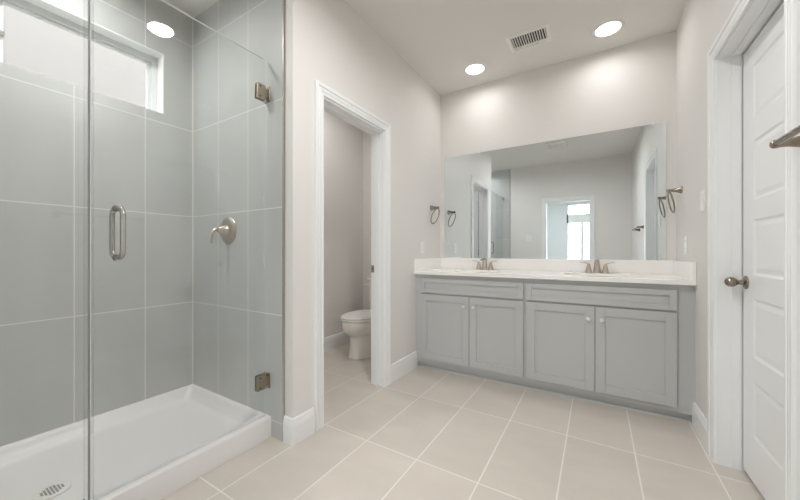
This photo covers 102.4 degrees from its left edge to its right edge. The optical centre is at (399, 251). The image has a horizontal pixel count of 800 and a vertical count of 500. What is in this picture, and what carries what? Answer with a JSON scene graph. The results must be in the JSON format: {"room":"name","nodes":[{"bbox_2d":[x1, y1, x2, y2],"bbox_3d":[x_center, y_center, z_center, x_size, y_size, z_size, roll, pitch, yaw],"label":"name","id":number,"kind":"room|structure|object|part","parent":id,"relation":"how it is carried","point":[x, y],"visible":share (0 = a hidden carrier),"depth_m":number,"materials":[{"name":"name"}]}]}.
{"room":"bathroom","nodes":[
{"label":"bathroom","id":0,"kind":"room"},
{"bbox_2d":[285,0,308,417],"bbox_3d":[-1.006,-0.305,2.092,1.048,2.730,0.120,0,0,31],"label":"wall","id":1,"kind":"structure","parent":0,"point":[296,11],"depth_m":1.80,"materials":[{"name":"white paint"}]},
{"bbox_2d":[0,0,191,446],"bbox_3d":[-1.897,-0.305,1.629,0.010,2.730,1.600,0,0,31],"label":"tile","id":2,"kind":"structure","parent":1,"relation":"attached to","point":[141,157],"depth_m":1.85,"materials":[{"name":"grey tile"}]},
{"bbox_2d":[0,0,163,113],"bbox_3d":[-1.964,-1.117,1.663,0.161,0.395,1.229,0,0,31],"label":"window","id":3,"kind":"structure","parent":2,"relation":"in","point":[45,11],"depth_m":1.93,"materials":[{"name":"white paint"}]},
{"bbox_3d":[-2.165,-1.108,1.423,0.005,0.338,0.534,0,0,31],"label":"pane","id":4,"kind":"part","parent":3,"relation":"part of","materials":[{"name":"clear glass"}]},
{"bbox_2d":[192,0,217,383],"bbox_3d":[-1.480,-0.360,1.373,0.968,2.620,1.580,0,0,31],"label":"trim","id":5,"kind":"structure","parent":1,"relation":"attached to","point":[216,0],"depth_m":2.29,"materials":[{"name":"white"}]},
{"bbox_2d":[193,0,281,440],"bbox_3d":[-1.065,-0.305,2.052,0.968,2.730,0.010,0,0,31],"label":"tile","id":6,"kind":"structure","parent":1,"relation":"attached to","point":[237,137],"depth_m":2.01,"materials":[{"name":"grey tile"}]},
{"bbox_2d":[90,0,269,499],"bbox_3d":[-0.970,-0.082,1.538,0.128,2.047,0.766,0,0,31],"label":"shower door","id":7,"kind":"structure","parent":6,"relation":"attached to","point":[261,92],"depth_m":1.31,"materials":[{"name":"clear glass"}]},
{"bbox_3d":[-1.127,-0.075,1.282,0.128,0.226,0.028,0,0,31],"label":"door pull","id":8,"kind":"part","parent":7,"relation":"part of","materials":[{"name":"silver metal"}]},
{"bbox_3d":[-0.777,-0.908,1.855,0.052,0.086,0.025,0,0,31],"label":"wall plate","id":9,"kind":"part","parent":7,"relation":"part of","materials":[{"name":"silver metal"}]},
{"bbox_3d":[-0.777,0.742,1.855,0.052,0.086,0.025,0,0,31],"label":"wall plate","id":10,"kind":"part","parent":7,"relation":"part of","materials":[{"name":"silver metal"}]},
{"bbox_2d":[209,217,235,243],"bbox_3d":[-1.134,-0.137,2.018,0.176,0.176,0.119,0,0,31],"label":"shower valve","id":11,"kind":"object","parent":6,"relation":"attached to","point":[227,230],"visible":1,"depth_m":2.03,"materials":[{"name":"silver metal"}]},
{"bbox_3d":[-1.147,-0.104,1.997,0.024,0.104,0.070,0,0,31],"label":"lever","id":12,"kind":"part","parent":11,"relation":"part of","materials":[{"name":"silver metal"}]},
{"bbox_3d":[-1.127,-0.137,2.030,0.076,0.076,0.061,0,0,31],"label":"handle","id":13,"kind":"part","parent":11,"relation":"part of","materials":[{"name":"silver metal"}]},
{"bbox_2d":[282,0,284,441],"bbox_3d":[-0.649,-0.305,1.796,0.008,2.730,0.012,0,0,31],"label":"trim","id":14,"kind":"structure","parent":1,"relation":"attached to","point":[283,1],"depth_m":1.79,"materials":[{"name":"grey metal"}]},
{"bbox_2d":[324,111,362,337],"bbox_3d":[-1.454,-0.305,2.506,0.150,2.730,3.560,0,0,31],"label":"wall","id":15,"kind":"structure","parent":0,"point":[343,141],"depth_m":3.67,"materials":[{"name":"white paint"}]},
{"bbox_2d":[309,0,439,408],"bbox_3d":[-0.099,-0.305,2.686,0.120,2.730,1.840,0,0,31],"label":"wall","id":16,"kind":"structure","parent":0,"point":[347,55],"depth_m":2.69,"materials":[{"name":"white paint"}]},
{"bbox_2d":[283,407,314,446],"bbox_3d":[-0.575,0.988,1.837,0.077,0.145,0.166,0,0,31],"label":"baseboard","id":17,"kind":"structure","parent":16,"relation":"attached to","point":[296,429],"depth_m":1.79,"materials":[{"name":"white paint"}]},
{"bbox_2d":[324,332,349,351],"bbox_3d":[-0.546,0.988,2.959,0.928,0.145,1.840,0,0,31],"label":"baseboard","id":18,"kind":"structure","parent":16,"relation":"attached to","point":[333,341],"depth_m":3.55,"materials":[{"name":"white paint"}]},
{"bbox_2d":[314,79,390,431],"bbox_3d":[-0.349,0.018,2.276,0.160,2.084,0.818,0,0,31],"label":"trim","id":19,"kind":"structure","parent":16,"relation":"attached to","point":[327,99],"depth_m":2.53,"materials":[{"name":"white paint"}]},
{"bbox_2d":[391,351,417,382],"bbox_3d":[0.042,0.988,2.787,0.015,0.145,0.461,0,0,31],"label":"baseboard","id":20,"kind":"structure","parent":16,"relation":"attached to","point":[401,367],"depth_m":2.76,"materials":[{"name":"white paint"}]},
{"bbox_2d":[421,241,423,253],"bbox_3d":[0.217,-0.040,3.079,0.008,0.117,0.070,0,0,31],"label":"wall outlet","id":21,"kind":"object","parent":16,"relation":"attached to","point":[422,243],"visible":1,"depth_m":3.07,"materials":[{"name":"white plastic"}]},
{"bbox_2d":[430,205,439,223],"bbox_3d":[0.352,-0.373,3.225,0.087,0.189,0.158,0,0,31],"label":"towel ring","id":22,"kind":"object","parent":16,"relation":"attached to","point":[431,206],"visible":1,"depth_m":3.22,"materials":[{"name":"silver metal"}]},
{"bbox_2d":[164,0,686,95],"bbox_3d":[0.219,-1.730,1.483,4.073,0.120,3.800,0,0,31],"label":"ceiling","id":23,"kind":"structure","parent":0,"point":[437,39],"depth_m":2.39,"materials":[{"name":"white paint"}]},
{"bbox_2d":[464,62,486,74],"bbox_3d":[0.685,-1.666,2.937,0.206,0.008,0.206,0,0,31],"label":"recessed light","id":24,"kind":"object","parent":23,"relation":"in","point":[476,68],"visible":1,"depth_m":2.92,"materials":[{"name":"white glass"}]},
{"bbox_2d":[505,23,552,53],"bbox_3d":[1.015,-1.664,2.523,0.312,0.012,0.240,0,0,31],"label":"ceiling vent","id":25,"kind":"object","parent":23,"relation":"in","point":[539,35],"visible":1,"depth_m":2.51,"materials":[{"name":"white metal"}]},
{"bbox_2d":[592,19,624,37],"bbox_3d":[1.556,-1.666,2.405,0.206,0.008,0.206,0,0,31],"label":"recessed light","id":26,"kind":"object","parent":23,"relation":"in","point":[607,28],"visible":1,"depth_m":2.40,"materials":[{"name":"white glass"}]},
{"bbox_2d":[161,343,764,499],"bbox_3d":[0.219,1.110,1.483,4.073,0.100,3.800,0,0,31],"label":"floor","id":27,"kind":"structure","parent":0,"point":[427,434],"depth_m":1.67,"materials":[{"name":"tile"}]},
{"bbox_2d":[0,384,270,499],"bbox_3d":[-1.521,1.002,1.399,0.871,0.116,1.580,0,0,31],"label":"shower pan","id":28,"kind":"object","parent":27,"relation":"on","point":[127,441],"visible":0.98,"depth_m":1.64,"materials":[{"name":"white plastic"}]},
{"bbox_2d":[83,0,89,499],"bbox_3d":[-1.382,-0.082,0.864,0.030,2.052,0.811,0,0,31],"label":"glass panel","id":29,"kind":"object","parent":28,"relation":"on","point":[88,0],"visible":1,"depth_m":1.21,"materials":[{"name":"clear glass"}]},
{"bbox_2d":[341,277,370,359],"bbox_3d":[-0.334,0.676,3.421,0.413,0.768,0.770,0,0,31],"label":"toilet","id":30,"kind":"object","parent":27,"relation":"on","point":[356,324],"visible":0.51,"depth_m":3.17,"materials":[{"name":"white ceramic"}]},
{"bbox_3d":[-0.387,0.668,3.317,0.390,0.015,0.533,0,0,31],"label":"seat","id":31,"kind":"part","parent":30,"relation":"part of","materials":[{"name":"white plastic"}]},
{"bbox_3d":[-0.384,0.644,3.322,0.386,0.024,0.541,0,0,31],"label":"lid","id":32,"kind":"part","parent":30,"relation":"part of","materials":[{"name":"white plastic"}]},
{"bbox_3d":[-0.334,0.869,3.404,0.394,0.382,0.740,0,0,31],"label":"bowl","id":33,"kind":"part","parent":30,"relation":"part of","materials":[{"name":"white ceramic"}]},
{"bbox_3d":[-0.177,0.502,3.660,0.348,0.345,0.200,0,0,31],"label":"tank","id":34,"kind":"part","parent":30,"relation":"part of","materials":[{"name":"white ceramic"}]},
{"bbox_2d":[416,274,525,387],"bbox_3d":[0.678,0.632,2.925,0.956,0.856,0.581,0,0,31],"label":"vanity cabinet","id":35,"kind":"object","parent":27,"relation":"on","point":[471,326],"visible":0.98,"depth_m":2.67,"materials":[{"name":"grey paint"}]},
{"bbox_3d":[0.387,0.671,2.810,0.450,0.585,0.020,0,0,31],"label":"door","id":36,"kind":"part","parent":35,"relation":"part of","materials":[{"name":"grey paint"}]},
{"bbox_3d":[0.572,1.051,2.751,0.956,0.018,0.014,0,0,31],"label":"shoe moulding","id":37,"kind":"part","parent":35,"relation":"part of","materials":[{"name":"grey paint"}]},
{"bbox_3d":[0.571,0.302,2.698,0.880,0.128,0.020,0,0,31],"label":"drawer","id":38,"kind":"part","parent":35,"relation":"part of","materials":[{"name":"grey paint"}]},
{"bbox_3d":[0.764,0.671,2.580,0.426,0.585,0.020,0,0,31],"label":"door","id":39,"kind":"part","parent":35,"relation":"part of","materials":[{"name":"grey paint"}]},
{"bbox_2d":[525,279,694,422],"bbox_3d":[1.505,0.632,2.420,0.982,0.856,0.581,0,0,31],"label":"vanity cabinet","id":40,"kind":"object","parent":27,"relation":"on","point":[629,346],"visible":0.98,"depth_m":2.17,"materials":[{"name":"grey paint"}]},
{"bbox_2d":[414,258,696,285],"bbox_3d":[1.105,0.185,2.682,1.936,0.242,0.589,0,0,31],"label":"countertop","id":41,"kind":"structure","parent":40,"relation":"on","point":[671,272],"depth_m":2.61,"materials":[{"name":"white stone"}]},
{"bbox_2d":[455,270,498,271],"bbox_3d":[0.703,0.240,2.923,0.430,0.134,0.310,0,0,31],"label":"sink basin","id":42,"kind":"object","parent":41,"relation":"in","point":[455,270],"depth_m":3.06,"materials":[{"name":"white ceramic"}]},
{"bbox_2d":[472,258,494,269],"bbox_3d":[0.791,0.115,3.048,0.246,0.113,0.139,0,0,31],"label":"faucet","id":43,"kind":"object","parent":41,"relation":"on","point":[484,265],"visible":1,"depth_m":3.07,"materials":[{"name":"silver metal"}]},
{"bbox_3d":[0.763,0.134,3.114,0.054,0.076,0.054,0,0,31],"label":"handle","id":44,"kind":"part","parent":43,"relation":"part of","materials":[{"name":"silver metal"}]},
{"bbox_3d":[0.862,0.134,3.054,0.054,0.076,0.054,0,0,31],"label":"handle","id":45,"kind":"part","parent":43,"relation":"part of","materials":[{"name":"silver metal"}]},
{"bbox_2d":[563,273,627,275],"bbox_3d":[1.482,0.240,2.446,0.430,0.134,0.310,0,0,31],"label":"sink basin","id":46,"kind":"object","parent":41,"relation":"in","point":[584,274],"depth_m":2.56,"materials":[{"name":"white ceramic"}]},
{"bbox_2d":[581,259,614,273],"bbox_3d":[1.574,0.115,2.569,0.246,0.113,0.139,0,0,31],"label":"faucet","id":47,"kind":"object","parent":41,"relation":"on","point":[596,269],"visible":0.98,"depth_m":2.59,"materials":[{"name":"silver metal"}]},
{"bbox_3d":[1.546,0.134,2.635,0.054,0.076,0.054,0,0,31],"label":"handle","id":48,"kind":"part","parent":47,"relation":"part of","materials":[{"name":"silver metal"}]},
{"bbox_3d":[1.645,0.134,2.575,0.054,0.076,0.054,0,0,31],"label":"handle","id":49,"kind":"part","parent":47,"relation":"part of","materials":[{"name":"silver metal"}]},
{"bbox_3d":[1.157,0.671,2.340,0.445,0.585,0.020,0,0,31],"label":"door","id":50,"kind":"part","parent":40,"relation":"part of","materials":[{"name":"grey paint"}]},
{"bbox_3d":[1.343,0.302,2.226,0.882,0.128,0.020,0,0,31],"label":"drawer","id":51,"kind":"part","parent":40,"relation":"part of","materials":[{"name":"grey paint"}]},
{"bbox_3d":[1.398,1.051,2.245,0.982,0.018,0.014,0,0,31],"label":"shoe moulding","id":52,"kind":"part","parent":40,"relation":"part of","materials":[{"name":"grey paint"}]},
{"bbox_3d":[1.535,0.671,2.109,0.433,0.585,0.020,0,0,31],"label":"door","id":53,"kind":"part","parent":40,"relation":"part of","materials":[{"name":"grey paint"}]},
{"bbox_2d":[363,31,675,309],"bbox_3d":[1.179,-0.305,3.053,4.073,2.730,0.120,0,0,31],"label":"wall","id":54,"kind":"structure","parent":0,"point":[633,84],"depth_m":2.82,"materials":[{"name":"white paint"}]},
{"bbox_2d":[445,122,665,259],"bbox_3d":[1.253,-0.468,2.931,1.825,1.068,0.010,0,0,31],"label":"mirror","id":55,"kind":"object","parent":54,"relation":"attached to","point":[602,195],"visible":0.99,"depth_m":2.82,"materials":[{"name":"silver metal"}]},
{"bbox_2d":[441,258,672,274],"bbox_3d":[1.254,0.118,2.925,1.936,0.108,0.019,0,0,31],"label":"backsplash","id":56,"kind":"structure","parent":54,"relation":"attached to","point":[566,265],"depth_m":2.80,"materials":[{"name":"white stone"}]},
{"bbox_2d":[676,0,736,418],"bbox_3d":[1.209,-0.305,0.879,0.120,2.730,3.560,0,0,31],"label":"wall","id":57,"kind":"structure","parent":0,"point":[701,22],"depth_m":1.93,"materials":[{"name":"white paint"}]},
{"bbox_2d":[666,186,682,212],"bbox_3d":[1.947,-0.368,2.285,0.087,0.189,0.158,0,0,31],"label":"towel ring","id":58,"kind":"object","parent":57,"relation":"attached to","point":[678,189],"visible":1,"depth_m":2.27,"materials":[{"name":"silver metal"}]},
{"bbox_3d":[1.947,-0.437,2.285,0.087,0.052,0.052,0,0,31],"label":"post","id":59,"kind":"part","parent":58,"relation":"part of","materials":[{"name":"silver metal"}]},
{"bbox_2d":[684,236,687,253],"bbox_3d":[1.910,-0.045,2.149,0.008,0.117,0.070,0,0,31],"label":"wall outlet","id":60,"kind":"object","parent":57,"relation":"attached to","point":[685,237],"visible":1,"depth_m":2.12,"materials":[{"name":"white plastic"}]},
{"bbox_2d":[692,402,706,450],"bbox_3d":[1.705,0.988,1.820,0.015,0.145,0.336,0,0,31],"label":"baseboard","id":61,"kind":"structure","parent":57,"relation":"attached to","point":[699,422],"depth_m":1.82,"materials":[{"name":"white paint"}]},
{"bbox_2d":[700,189,705,210],"bbox_3d":[1.701,-0.290,1.808,0.009,0.117,0.085,0,0,31],"label":"light switch","id":62,"kind":"object","parent":57,"relation":"attached to","point":[702,192],"visible":1,"depth_m":1.79,"materials":[{"name":"white plastic"}]},
{"bbox_2d":[707,0,799,499],"bbox_3d":[1.451,0.011,1.274,0.160,2.099,0.860,0,0,31],"label":"trim","id":63,"kind":"structure","parent":57,"relation":"attached to","point":[747,19],"depth_m":1.57,"materials":[{"name":"white paint"}]},
{"bbox_2d":[724,2,783,499],"bbox_3d":[1.458,0.048,1.266,0.110,1.989,0.691,0,0,31],"label":"door","id":64,"kind":"structure","parent":57,"relation":"in","point":[762,282],"depth_m":1.36,"materials":[{"name":"white paint"}]},
{"bbox_3d":[1.603,0.145,1.537,0.076,0.062,0.062,0,0,31],"label":"knob","id":65,"kind":"part","parent":64,"relation":"part of","materials":[{"name":"silver metal"}]},
{"bbox_2d":[769,125,799,148],"bbox_3d":[0.955,-0.308,0.662,0.087,0.052,0.617,0,0,31],"label":"towel bar","id":66,"kind":"object","parent":57,"relation":"attached to","point":[787,140],"visible":1,"depth_m":0.89,"materials":[{"name":"silver metal"}]},
{"bbox_3d":[1.102,-0.308,0.903,0.087,0.052,0.052,0,0,31],"label":"post","id":67,"kind":"part","parent":66,"relation":"part of","materials":[{"name":"silver metal"}]},
{"bbox_3d":[-1.043,1.285,-1.706,24.000,0.150,28.000,0,0,31],"label":"ground","id":68,"kind":"structure","parent":0,"visible":0},
{"bbox_2d":[3,5,145,107],"bbox_3d":[-3.740,-1.340,4.044,0.600,5.200,10.000,0,0,31],"label":"wall","id":69,"kind":"structure","parent":68,"relation":"on","point":[35,45],"depth_m":3.58,"materials":[{"name":"white glass"}]}
]}

